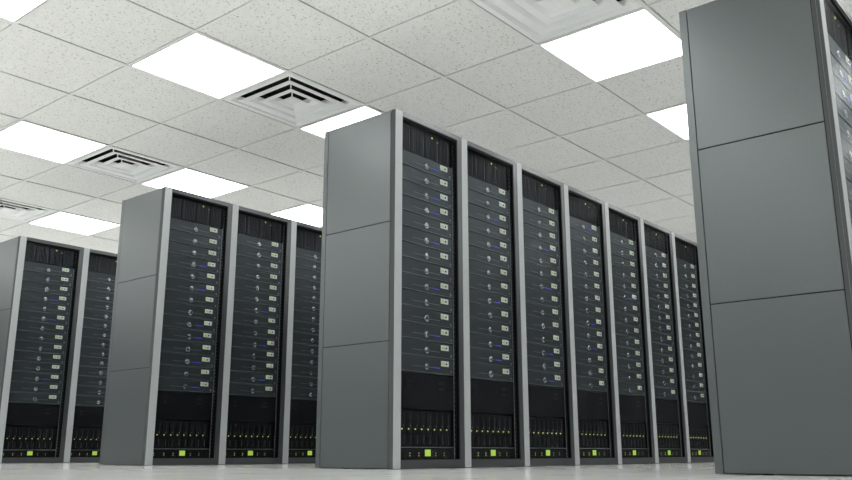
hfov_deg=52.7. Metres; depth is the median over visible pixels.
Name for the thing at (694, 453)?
unit
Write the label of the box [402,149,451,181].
server
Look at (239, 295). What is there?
server
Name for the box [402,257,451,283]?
server
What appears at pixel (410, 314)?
server
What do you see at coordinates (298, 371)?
server
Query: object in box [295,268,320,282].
server
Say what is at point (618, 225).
switch
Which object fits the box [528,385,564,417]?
storage unit
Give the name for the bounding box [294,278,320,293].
server
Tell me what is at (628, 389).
server
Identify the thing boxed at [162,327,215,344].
server
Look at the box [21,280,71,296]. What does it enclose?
server
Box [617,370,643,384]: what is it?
server
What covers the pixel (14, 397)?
server
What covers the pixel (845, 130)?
server
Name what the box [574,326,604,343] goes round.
server
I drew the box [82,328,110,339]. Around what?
server
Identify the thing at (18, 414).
storage unit
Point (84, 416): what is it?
storage unit
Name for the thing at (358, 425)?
tall cabinet
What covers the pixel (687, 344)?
server
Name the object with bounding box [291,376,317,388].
server
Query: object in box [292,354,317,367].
server
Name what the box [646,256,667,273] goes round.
server
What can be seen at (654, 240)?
switch
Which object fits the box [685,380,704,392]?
server
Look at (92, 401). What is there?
server
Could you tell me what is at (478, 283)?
server
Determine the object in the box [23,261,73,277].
server
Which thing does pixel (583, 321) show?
server
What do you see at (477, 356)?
server
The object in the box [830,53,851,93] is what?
server
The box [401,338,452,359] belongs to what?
server
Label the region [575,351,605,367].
server
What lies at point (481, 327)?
server
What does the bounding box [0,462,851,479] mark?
floor
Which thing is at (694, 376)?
server
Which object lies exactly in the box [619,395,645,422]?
storage unit
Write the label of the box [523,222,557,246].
server
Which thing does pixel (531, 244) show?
server
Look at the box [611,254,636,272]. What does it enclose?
server
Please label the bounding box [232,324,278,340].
server
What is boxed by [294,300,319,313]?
server
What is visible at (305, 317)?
server
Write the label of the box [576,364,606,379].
server
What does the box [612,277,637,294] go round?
server
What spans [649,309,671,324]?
server
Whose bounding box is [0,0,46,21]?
ceiling light
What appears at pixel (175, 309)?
server
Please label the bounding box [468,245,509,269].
server
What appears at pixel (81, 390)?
server
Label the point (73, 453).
unit
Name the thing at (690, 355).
server
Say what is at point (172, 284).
server
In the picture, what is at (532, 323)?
server
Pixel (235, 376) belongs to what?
server
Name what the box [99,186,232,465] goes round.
tall cabinet
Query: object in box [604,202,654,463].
tall cabinet
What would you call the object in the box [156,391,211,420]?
storage unit
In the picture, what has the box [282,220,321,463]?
tall cabinet
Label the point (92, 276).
server
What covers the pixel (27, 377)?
server
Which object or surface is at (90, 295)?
server
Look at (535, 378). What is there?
server
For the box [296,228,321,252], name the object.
switch
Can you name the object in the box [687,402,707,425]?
storage unit
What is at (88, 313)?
server
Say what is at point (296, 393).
server
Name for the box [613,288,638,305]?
server
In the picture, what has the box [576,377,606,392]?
server
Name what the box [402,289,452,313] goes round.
server
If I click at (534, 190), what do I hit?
switch
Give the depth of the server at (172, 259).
6.47 m
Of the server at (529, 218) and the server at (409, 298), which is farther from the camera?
the server at (529, 218)
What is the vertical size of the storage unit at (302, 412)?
0.196 m
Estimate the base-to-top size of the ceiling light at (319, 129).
0.099 m
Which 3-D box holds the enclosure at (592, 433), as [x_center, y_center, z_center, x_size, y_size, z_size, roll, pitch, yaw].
[1.014,1.416,6.251,0.451,0.199,0.482,-11,-18,38]
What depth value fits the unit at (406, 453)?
4.71 m
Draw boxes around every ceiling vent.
[0,199,56,221]
[67,147,180,182]
[224,73,360,126]
[471,0,641,42]
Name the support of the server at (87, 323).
in the tall cabinet at (72, 398)
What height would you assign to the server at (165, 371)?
0.088 m
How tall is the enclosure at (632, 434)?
0.199 m
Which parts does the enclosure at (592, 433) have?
blade, blade, blade, blade, rail, blade, blade, blade, blade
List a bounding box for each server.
[8,392,60,404]
[9,382,61,394]
[11,371,62,384]
[12,361,63,374]
[13,351,64,364]
[14,340,65,354]
[15,330,66,344]
[17,320,67,334]
[18,310,68,325]
[19,300,69,315]
[20,290,70,305]
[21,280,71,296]
[22,270,72,286]
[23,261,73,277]
[75,396,104,406]
[76,386,105,396]
[77,376,106,386]
[78,366,107,377]
[79,356,107,367]
[80,347,108,358]
[81,337,109,348]
[82,318,111,330]
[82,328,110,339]
[83,309,112,320]
[84,299,112,311]
[85,290,113,302]
[86,281,114,293]
[87,271,115,284]
[158,378,212,393]
[159,365,213,380]
[160,352,214,368]
[161,339,214,356]
[162,314,216,332]
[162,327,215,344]
[163,302,216,320]
[164,289,217,308]
[165,277,218,297]
[166,265,218,285]
[167,253,219,273]
[168,241,220,262]
[169,229,220,251]
[170,217,221,239]
[229,371,276,385]
[229,383,275,397]
[230,359,276,374]
[231,335,277,351]
[231,347,277,362]
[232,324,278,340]
[233,301,279,318]
[233,312,278,329]
[234,278,279,296]
[234,289,279,307]
[235,267,280,285]
[236,244,281,263]
[236,255,280,274]
[237,233,281,253]
[290,387,316,400]
[291,365,317,377]
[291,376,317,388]
[292,343,318,356]
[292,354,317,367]
[293,310,319,324]
[293,321,318,334]
[293,332,318,345]
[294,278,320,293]
[294,289,319,303]
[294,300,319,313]
[295,257,320,272]
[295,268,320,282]
[296,247,320,262]
[401,305,452,328]
[401,321,452,344]
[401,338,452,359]
[401,354,452,375]
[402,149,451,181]
[402,164,451,195]
[402,179,451,210]
[402,194,451,224]
[402,210,451,239]
[402,225,451,253]
[402,241,451,268]
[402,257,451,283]
[402,273,452,298]
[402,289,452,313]
[468,175,508,203]
[468,189,508,216]
[468,203,508,229]
[468,217,509,242]
[468,231,509,256]
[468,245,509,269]
[469,259,510,283]
[469,274,510,297]
[469,288,510,311]
[469,303,511,325]
[469,318,511,339]
[470,333,511,353]
[470,348,512,367]
[470,363,512,382]
[522,197,556,221]
[523,210,557,233]
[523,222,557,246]
[524,236,558,258]
[524,249,558,270]
[524,262,559,283]
[525,275,559,296]
[525,288,560,308]
[525,302,560,321]
[526,315,561,334]
[526,329,561,347]
[527,343,562,360]
[527,357,562,374]
[527,370,563,387]
[569,215,598,237]
[570,228,599,248]
[570,239,599,260]
[571,252,600,271]
[571,263,601,283]
[572,276,601,295]
[572,288,602,307]
[573,301,602,319]
[573,313,603,331]
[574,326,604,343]
[574,338,604,355]
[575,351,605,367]
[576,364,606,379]
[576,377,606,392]
[610,232,635,251]
[610,243,635,262]
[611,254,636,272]
[612,265,637,283]
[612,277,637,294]
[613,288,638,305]
[613,299,639,316]
[614,311,639,327]
[615,323,640,338]
[615,334,641,350]
[616,346,642,361]
[617,358,642,372]
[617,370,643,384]
[618,382,644,396]
[645,246,667,263]
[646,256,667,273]
[646,267,668,283]
[647,277,669,293]
[648,288,670,304]
[648,298,670,314]
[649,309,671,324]
[650,320,672,335]
[651,331,673,345]
[651,342,673,356]
[652,353,674,367]
[653,364,675,377]
[653,375,676,388]
[654,387,676,399]
[676,258,695,274]
[677,268,696,283]
[678,278,697,293]
[678,288,697,303]
[679,298,698,312]
[680,308,699,322]
[681,318,700,332]
[681,328,700,342]
[682,339,701,352]
[683,349,702,362]
[684,359,703,372]
[684,370,704,382]
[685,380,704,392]
[686,391,705,402]
[828,34,851,77]
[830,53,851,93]
[833,74,851,110]
[835,94,851,127]
[838,115,851,145]
[840,135,851,163]
[843,157,851,182]
[846,179,851,201]
[848,200,851,221]
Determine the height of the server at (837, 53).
0.088 m
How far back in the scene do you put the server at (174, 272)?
6.45 m
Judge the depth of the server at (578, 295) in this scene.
6.35 m
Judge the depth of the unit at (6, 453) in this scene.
7.57 m
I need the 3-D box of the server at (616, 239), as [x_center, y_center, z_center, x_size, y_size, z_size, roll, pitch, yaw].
[1.405,0.044,7.079,0.466,0.088,0.482,-11,-18,38]
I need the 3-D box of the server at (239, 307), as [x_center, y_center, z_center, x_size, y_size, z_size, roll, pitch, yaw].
[-1.529,0.590,7.004,0.466,0.088,0.482,-11,-18,38]
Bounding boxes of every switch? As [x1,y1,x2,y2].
[24,243,73,267]
[88,254,116,275]
[170,196,221,228]
[237,213,281,242]
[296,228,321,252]
[402,123,448,166]
[467,151,505,189]
[522,174,554,208]
[568,194,596,225]
[609,212,632,239]
[644,227,664,252]
[675,241,693,264]
[824,2,847,56]
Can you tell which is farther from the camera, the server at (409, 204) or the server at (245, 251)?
the server at (245, 251)
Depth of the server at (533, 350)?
5.79 m
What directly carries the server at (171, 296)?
in the tall cabinet at (129, 417)
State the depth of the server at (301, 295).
7.31 m
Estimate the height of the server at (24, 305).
0.088 m
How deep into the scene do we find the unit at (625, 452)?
6.55 m
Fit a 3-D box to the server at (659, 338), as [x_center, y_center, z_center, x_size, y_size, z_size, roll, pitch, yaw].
[1.800,0.863,7.363,0.466,0.088,0.482,-11,-18,38]
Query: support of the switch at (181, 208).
in the tall cabinet at (129, 417)
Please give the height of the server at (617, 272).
0.088 m
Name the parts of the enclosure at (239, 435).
blade, blade, blade, blade, blade, blade, blade, blade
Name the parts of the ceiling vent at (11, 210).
plate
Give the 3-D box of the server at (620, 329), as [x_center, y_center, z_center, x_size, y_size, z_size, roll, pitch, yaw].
[1.405,0.749,6.904,0.466,0.088,0.482,-11,-18,38]
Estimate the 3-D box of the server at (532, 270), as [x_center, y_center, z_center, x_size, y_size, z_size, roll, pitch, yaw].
[0.617,0.259,6.052,0.466,0.088,0.482,-11,-18,38]
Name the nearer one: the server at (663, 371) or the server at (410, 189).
the server at (410, 189)
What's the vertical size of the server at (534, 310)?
0.088 m
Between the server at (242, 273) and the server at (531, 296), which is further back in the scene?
the server at (242, 273)
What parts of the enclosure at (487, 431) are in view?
blade, blade, blade, blade, blade, blade, blade, blade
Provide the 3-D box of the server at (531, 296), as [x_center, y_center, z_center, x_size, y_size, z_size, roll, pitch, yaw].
[0.617,0.435,6.009,0.466,0.088,0.482,-11,-18,38]
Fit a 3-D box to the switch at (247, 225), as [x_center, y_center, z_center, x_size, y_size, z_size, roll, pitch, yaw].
[-1.511,-0.071,7.152,0.396,0.168,0.474,-11,-18,38]
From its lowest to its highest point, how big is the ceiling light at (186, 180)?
0.099 m
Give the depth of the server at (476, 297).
5.39 m
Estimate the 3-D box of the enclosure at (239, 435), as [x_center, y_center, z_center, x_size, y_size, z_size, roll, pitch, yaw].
[-1.526,1.546,6.766,0.451,0.199,0.482,-11,-18,38]
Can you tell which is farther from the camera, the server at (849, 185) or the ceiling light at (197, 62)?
the ceiling light at (197, 62)
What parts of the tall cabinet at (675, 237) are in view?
post, mounting rail, edge trim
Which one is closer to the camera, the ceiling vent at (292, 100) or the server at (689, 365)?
the ceiling vent at (292, 100)
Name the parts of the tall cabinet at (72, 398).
post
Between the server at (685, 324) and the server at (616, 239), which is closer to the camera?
the server at (616, 239)
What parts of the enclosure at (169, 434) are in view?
blade, blade, blade, blade, blade, blade, blade, blade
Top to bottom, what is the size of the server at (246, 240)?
0.088 m
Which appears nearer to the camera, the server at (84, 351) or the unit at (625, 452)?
the unit at (625, 452)
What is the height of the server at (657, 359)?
0.088 m
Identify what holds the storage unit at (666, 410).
in the tall cabinet at (643, 223)
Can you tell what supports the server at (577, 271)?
in the tall cabinet at (600, 208)
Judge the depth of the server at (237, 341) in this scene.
6.80 m
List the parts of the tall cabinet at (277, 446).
post, edge trim, mounting rail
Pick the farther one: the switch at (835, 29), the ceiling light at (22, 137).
the ceiling light at (22, 137)
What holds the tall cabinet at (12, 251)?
on the floor
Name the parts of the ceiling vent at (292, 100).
plate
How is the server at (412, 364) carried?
in the tall cabinet at (358, 425)
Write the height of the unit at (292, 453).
0.058 m
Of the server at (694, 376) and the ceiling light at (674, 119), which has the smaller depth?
the ceiling light at (674, 119)
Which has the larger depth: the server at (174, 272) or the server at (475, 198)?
the server at (174, 272)
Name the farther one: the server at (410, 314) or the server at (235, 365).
the server at (235, 365)
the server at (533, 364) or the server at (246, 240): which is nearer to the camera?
the server at (533, 364)
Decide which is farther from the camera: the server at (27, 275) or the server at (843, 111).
the server at (27, 275)
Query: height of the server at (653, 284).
0.088 m
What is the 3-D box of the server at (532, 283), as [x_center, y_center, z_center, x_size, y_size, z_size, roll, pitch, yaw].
[0.617,0.347,6.030,0.466,0.088,0.482,-11,-18,38]
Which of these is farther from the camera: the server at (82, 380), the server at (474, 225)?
the server at (82, 380)
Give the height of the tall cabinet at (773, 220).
2.000 m
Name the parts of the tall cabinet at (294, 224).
post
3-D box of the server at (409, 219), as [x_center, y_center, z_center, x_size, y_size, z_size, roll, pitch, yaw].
[-0.171,-0.056,5.157,0.466,0.088,0.482,-11,-18,38]
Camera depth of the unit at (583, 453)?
6.08 m
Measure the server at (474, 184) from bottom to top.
0.088 m
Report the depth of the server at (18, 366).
7.75 m
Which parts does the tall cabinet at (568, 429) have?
post, mounting rail, edge trim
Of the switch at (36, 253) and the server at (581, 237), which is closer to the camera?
the server at (581, 237)
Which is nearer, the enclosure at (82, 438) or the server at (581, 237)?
the server at (581, 237)
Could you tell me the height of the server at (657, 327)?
0.088 m
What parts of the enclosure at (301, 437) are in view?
blade, blade, blade, blade, blade, blade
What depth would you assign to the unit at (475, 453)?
5.16 m
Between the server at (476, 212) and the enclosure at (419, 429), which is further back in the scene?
the server at (476, 212)
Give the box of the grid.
[0,0,851,253]
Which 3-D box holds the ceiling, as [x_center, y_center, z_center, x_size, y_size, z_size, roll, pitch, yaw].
[-2.027,-1.306,5.870,18.346,0.245,15.288,-11,-18,38]
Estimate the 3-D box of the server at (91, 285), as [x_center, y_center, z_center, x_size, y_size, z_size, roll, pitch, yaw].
[-3.279,0.507,8.552,0.466,0.088,0.482,-11,-18,38]
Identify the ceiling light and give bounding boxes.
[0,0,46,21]
[0,121,104,163]
[30,212,119,234]
[131,33,283,98]
[142,169,246,197]
[272,204,322,226]
[300,106,380,137]
[540,9,681,81]
[647,104,688,139]
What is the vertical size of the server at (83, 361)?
0.088 m
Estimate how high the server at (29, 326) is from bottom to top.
0.088 m
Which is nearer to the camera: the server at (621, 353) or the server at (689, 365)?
the server at (621, 353)
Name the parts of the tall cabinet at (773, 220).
post, panel, panel, panel, post, door, mounting rail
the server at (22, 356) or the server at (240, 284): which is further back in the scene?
the server at (22, 356)
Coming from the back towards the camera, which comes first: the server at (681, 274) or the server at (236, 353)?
the server at (681, 274)
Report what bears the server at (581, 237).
in the tall cabinet at (600, 208)
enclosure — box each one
[3,427,56,449]
[71,428,101,449]
[154,420,208,448]
[226,422,272,448]
[289,424,315,449]
[401,410,453,447]
[471,414,511,447]
[529,417,565,448]
[578,419,609,448]
[620,422,645,448]
[657,424,678,448]
[688,426,707,448]
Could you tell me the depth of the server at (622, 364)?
6.71 m
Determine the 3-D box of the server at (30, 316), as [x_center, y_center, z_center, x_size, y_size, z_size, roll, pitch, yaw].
[-3.673,0.747,8.005,0.466,0.088,0.482,-11,-18,38]
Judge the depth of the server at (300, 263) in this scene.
7.37 m
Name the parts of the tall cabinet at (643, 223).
post, mounting rail, edge trim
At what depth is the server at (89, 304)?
8.30 m
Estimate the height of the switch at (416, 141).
0.168 m
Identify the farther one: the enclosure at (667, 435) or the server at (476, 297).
the enclosure at (667, 435)
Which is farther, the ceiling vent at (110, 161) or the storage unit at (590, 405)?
the ceiling vent at (110, 161)
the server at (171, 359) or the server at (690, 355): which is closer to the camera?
the server at (171, 359)
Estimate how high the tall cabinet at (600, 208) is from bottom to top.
2.000 m
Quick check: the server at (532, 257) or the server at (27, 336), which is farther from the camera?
the server at (27, 336)
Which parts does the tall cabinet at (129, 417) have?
post, panel, panel, panel, post, door, edge trim, mounting rail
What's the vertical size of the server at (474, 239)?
0.088 m
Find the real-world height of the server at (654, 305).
0.088 m
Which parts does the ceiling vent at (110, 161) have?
plate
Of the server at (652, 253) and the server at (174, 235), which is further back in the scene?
the server at (652, 253)
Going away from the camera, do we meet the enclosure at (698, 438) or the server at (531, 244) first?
the server at (531, 244)
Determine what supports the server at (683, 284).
in the tall cabinet at (675, 237)
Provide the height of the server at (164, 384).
0.088 m
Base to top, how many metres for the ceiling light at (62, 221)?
0.099 m
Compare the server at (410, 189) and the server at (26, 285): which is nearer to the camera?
the server at (410, 189)
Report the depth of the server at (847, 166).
3.48 m
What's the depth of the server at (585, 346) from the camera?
6.27 m
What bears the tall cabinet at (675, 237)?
on the floor
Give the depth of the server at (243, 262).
6.95 m
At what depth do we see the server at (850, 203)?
3.41 m
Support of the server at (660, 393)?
in the tall cabinet at (643, 223)
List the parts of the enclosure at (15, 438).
blade, blade, blade, blade, blade, blade, blade, blade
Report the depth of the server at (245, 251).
6.97 m
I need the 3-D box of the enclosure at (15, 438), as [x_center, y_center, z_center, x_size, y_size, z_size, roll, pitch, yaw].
[-3.670,1.791,7.745,0.451,0.199,0.482,-11,-18,38]
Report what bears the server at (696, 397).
in the tall cabinet at (675, 237)
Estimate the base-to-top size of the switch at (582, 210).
0.168 m
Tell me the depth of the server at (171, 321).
6.36 m
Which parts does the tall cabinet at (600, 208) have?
post, mounting rail, edge trim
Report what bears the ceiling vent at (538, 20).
in the ceiling
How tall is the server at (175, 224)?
0.088 m
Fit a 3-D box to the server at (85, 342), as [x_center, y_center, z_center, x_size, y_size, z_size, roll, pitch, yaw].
[-3.279,1.036,8.421,0.466,0.088,0.482,-11,-18,38]
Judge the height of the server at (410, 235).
0.088 m
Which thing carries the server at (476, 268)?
in the tall cabinet at (511, 175)
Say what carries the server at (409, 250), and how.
in the tall cabinet at (358, 425)
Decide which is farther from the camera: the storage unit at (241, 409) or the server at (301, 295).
the server at (301, 295)
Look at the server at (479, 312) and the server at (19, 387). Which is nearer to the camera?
the server at (479, 312)
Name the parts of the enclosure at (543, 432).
blade, blade, blade, blade, blade, blade, blade, blade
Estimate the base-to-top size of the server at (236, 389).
0.088 m
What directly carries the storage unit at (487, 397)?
in the tall cabinet at (511, 175)
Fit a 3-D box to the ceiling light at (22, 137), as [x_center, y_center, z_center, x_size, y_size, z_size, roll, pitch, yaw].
[-3.249,-0.866,7.324,0.735,0.099,0.735,-11,-18,38]
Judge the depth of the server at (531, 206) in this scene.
6.03 m
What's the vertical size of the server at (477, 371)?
0.088 m
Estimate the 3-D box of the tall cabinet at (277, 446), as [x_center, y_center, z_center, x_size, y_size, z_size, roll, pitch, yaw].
[-1.558,0.787,6.985,0.585,2.000,0.614,-11,-18,38]
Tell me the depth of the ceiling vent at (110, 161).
7.95 m
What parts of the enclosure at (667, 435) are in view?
blade, blade, blade, blade, blade, blade, blade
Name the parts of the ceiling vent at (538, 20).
plate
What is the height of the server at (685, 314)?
0.088 m
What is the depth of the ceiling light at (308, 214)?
9.50 m
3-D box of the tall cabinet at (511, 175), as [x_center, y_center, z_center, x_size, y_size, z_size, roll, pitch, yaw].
[0.194,0.431,5.553,0.585,2.000,0.614,-11,-18,38]
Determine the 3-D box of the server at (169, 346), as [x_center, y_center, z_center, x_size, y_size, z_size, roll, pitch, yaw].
[-1.923,0.830,6.458,0.466,0.088,0.482,-11,-18,38]
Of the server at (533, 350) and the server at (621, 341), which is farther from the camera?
the server at (621, 341)
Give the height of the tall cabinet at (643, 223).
2.000 m
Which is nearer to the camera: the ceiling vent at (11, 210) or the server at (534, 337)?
the server at (534, 337)
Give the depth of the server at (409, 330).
4.86 m
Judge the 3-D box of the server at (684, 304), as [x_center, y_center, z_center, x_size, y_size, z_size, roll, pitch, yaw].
[2.193,0.623,7.909,0.466,0.088,0.482,-11,-18,38]
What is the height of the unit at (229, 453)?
0.058 m
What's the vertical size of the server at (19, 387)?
0.088 m
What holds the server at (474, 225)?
in the tall cabinet at (511, 175)
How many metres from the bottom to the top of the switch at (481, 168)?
0.168 m
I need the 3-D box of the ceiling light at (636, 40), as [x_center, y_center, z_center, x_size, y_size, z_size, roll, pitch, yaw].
[1.252,-1.294,5.613,0.735,0.099,0.735,-11,-18,38]
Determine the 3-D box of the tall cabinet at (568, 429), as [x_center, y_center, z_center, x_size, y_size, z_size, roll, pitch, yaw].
[0.588,0.544,6.011,0.585,2.000,0.614,-11,-18,38]
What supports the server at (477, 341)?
in the tall cabinet at (511, 175)
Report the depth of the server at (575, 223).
6.49 m
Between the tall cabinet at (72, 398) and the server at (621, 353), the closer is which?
the server at (621, 353)
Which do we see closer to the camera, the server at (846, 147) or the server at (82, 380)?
the server at (846, 147)
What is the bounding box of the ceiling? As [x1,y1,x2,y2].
[0,0,851,253]
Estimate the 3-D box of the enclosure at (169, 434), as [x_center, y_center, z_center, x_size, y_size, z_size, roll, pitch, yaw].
[-1.921,1.433,6.307,0.451,0.199,0.482,-11,-18,38]
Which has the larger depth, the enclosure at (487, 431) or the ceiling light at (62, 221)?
the ceiling light at (62, 221)
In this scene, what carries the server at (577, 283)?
in the tall cabinet at (600, 208)
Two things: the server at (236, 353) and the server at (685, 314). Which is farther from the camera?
the server at (685, 314)
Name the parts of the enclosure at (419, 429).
blade, blade, blade, blade, rail, blade, blade, blade, blade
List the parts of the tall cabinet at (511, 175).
post, mounting rail, edge trim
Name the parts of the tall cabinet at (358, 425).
post, panel, panel, panel, post, door, mounting rail, edge trim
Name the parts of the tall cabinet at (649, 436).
post, mounting rail, edge trim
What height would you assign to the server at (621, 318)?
0.088 m
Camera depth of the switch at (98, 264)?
8.41 m
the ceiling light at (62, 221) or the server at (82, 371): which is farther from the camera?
the ceiling light at (62, 221)
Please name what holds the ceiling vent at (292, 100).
in the ceiling
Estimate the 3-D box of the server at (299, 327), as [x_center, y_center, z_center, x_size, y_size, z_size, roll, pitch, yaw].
[-1.135,0.791,7.441,0.466,0.088,0.482,-11,-18,38]
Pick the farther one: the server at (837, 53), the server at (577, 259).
the server at (577, 259)
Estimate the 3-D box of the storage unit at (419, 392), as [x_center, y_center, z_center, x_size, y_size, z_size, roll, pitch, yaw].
[-0.168,0.880,4.923,0.453,0.196,0.482,-11,-18,38]
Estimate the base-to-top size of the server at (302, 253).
0.088 m
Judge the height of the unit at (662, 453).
0.058 m
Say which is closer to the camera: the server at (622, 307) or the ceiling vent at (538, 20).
the ceiling vent at (538, 20)
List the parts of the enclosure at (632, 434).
blade, blade, blade, blade, blade, blade, blade, blade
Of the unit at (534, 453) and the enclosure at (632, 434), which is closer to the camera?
the unit at (534, 453)
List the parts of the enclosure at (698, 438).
blade, blade, blade, blade, blade, blade, blade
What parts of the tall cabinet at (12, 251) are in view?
panel, panel, post, edge trim, mounting rail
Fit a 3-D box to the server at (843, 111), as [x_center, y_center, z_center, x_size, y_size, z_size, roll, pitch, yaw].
[1.583,-0.501,3.744,0.466,0.088,0.482,-11,-18,38]
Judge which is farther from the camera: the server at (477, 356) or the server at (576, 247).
the server at (576, 247)
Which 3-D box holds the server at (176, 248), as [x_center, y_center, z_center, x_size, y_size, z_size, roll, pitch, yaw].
[-1.924,0.124,6.633,0.466,0.088,0.482,-11,-18,38]
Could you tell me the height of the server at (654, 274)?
0.088 m
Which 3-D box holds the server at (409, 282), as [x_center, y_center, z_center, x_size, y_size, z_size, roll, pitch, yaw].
[-0.171,0.297,5.069,0.466,0.088,0.482,-11,-18,38]
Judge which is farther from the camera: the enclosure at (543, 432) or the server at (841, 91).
the enclosure at (543, 432)
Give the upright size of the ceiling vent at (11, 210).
0.157 m
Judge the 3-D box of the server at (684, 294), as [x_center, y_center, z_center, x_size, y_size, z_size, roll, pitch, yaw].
[2.193,0.535,7.931,0.466,0.088,0.482,-11,-18,38]
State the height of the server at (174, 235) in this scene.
0.088 m
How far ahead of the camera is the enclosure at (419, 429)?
4.74 m
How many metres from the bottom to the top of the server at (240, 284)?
0.088 m
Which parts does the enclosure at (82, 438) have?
blade, blade, blade, blade, blade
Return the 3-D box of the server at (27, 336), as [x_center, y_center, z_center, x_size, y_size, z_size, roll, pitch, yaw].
[-3.673,0.923,7.962,0.466,0.088,0.482,-11,-18,38]
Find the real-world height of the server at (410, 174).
0.088 m
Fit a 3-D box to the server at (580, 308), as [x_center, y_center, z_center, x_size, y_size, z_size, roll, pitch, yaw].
[1.011,0.548,6.467,0.466,0.088,0.482,-11,-18,38]
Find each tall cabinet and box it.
[0,236,83,462]
[63,248,117,462]
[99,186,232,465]
[217,204,290,464]
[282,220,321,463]
[315,108,464,468]
[461,138,524,467]
[516,162,574,465]
[563,183,617,464]
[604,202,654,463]
[640,218,687,463]
[671,232,713,462]
[679,0,851,475]
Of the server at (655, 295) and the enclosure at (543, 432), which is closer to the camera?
the enclosure at (543, 432)
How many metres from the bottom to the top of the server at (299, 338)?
0.088 m
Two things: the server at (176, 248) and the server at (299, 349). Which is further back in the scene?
the server at (299, 349)
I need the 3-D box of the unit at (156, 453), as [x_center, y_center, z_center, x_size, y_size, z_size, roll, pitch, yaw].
[-1.920,1.560,6.275,0.453,0.058,0.482,-11,-18,38]
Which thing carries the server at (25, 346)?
in the tall cabinet at (12, 251)
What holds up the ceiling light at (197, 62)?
attached to the ceiling
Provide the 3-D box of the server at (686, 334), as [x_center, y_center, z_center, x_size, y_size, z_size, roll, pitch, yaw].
[2.194,0.888,7.843,0.466,0.088,0.482,-11,-18,38]
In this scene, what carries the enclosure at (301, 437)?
in the tall cabinet at (294, 224)
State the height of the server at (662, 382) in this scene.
0.088 m
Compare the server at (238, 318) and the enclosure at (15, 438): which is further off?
the enclosure at (15, 438)
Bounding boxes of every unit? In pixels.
[2,450,54,456]
[6,403,59,426]
[70,451,99,456]
[73,406,103,428]
[153,450,208,457]
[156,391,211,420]
[225,450,273,457]
[227,395,275,422]
[288,450,315,456]
[290,399,316,424]
[401,372,453,411]
[401,448,453,458]
[470,379,513,414]
[471,449,514,458]
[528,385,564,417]
[530,449,566,457]
[577,390,607,420]
[579,449,609,457]
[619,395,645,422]
[622,449,647,456]
[655,398,678,424]
[658,450,680,456]
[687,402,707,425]
[690,450,709,456]
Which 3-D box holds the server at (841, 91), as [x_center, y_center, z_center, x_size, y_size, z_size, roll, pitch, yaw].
[1.583,-0.589,3.766,0.466,0.088,0.482,-11,-18,38]
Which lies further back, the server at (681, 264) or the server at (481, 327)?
the server at (681, 264)
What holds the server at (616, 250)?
in the tall cabinet at (649, 436)
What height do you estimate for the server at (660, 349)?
0.088 m
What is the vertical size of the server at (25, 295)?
0.088 m
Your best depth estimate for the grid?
6.36 m
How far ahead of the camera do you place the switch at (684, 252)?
7.91 m

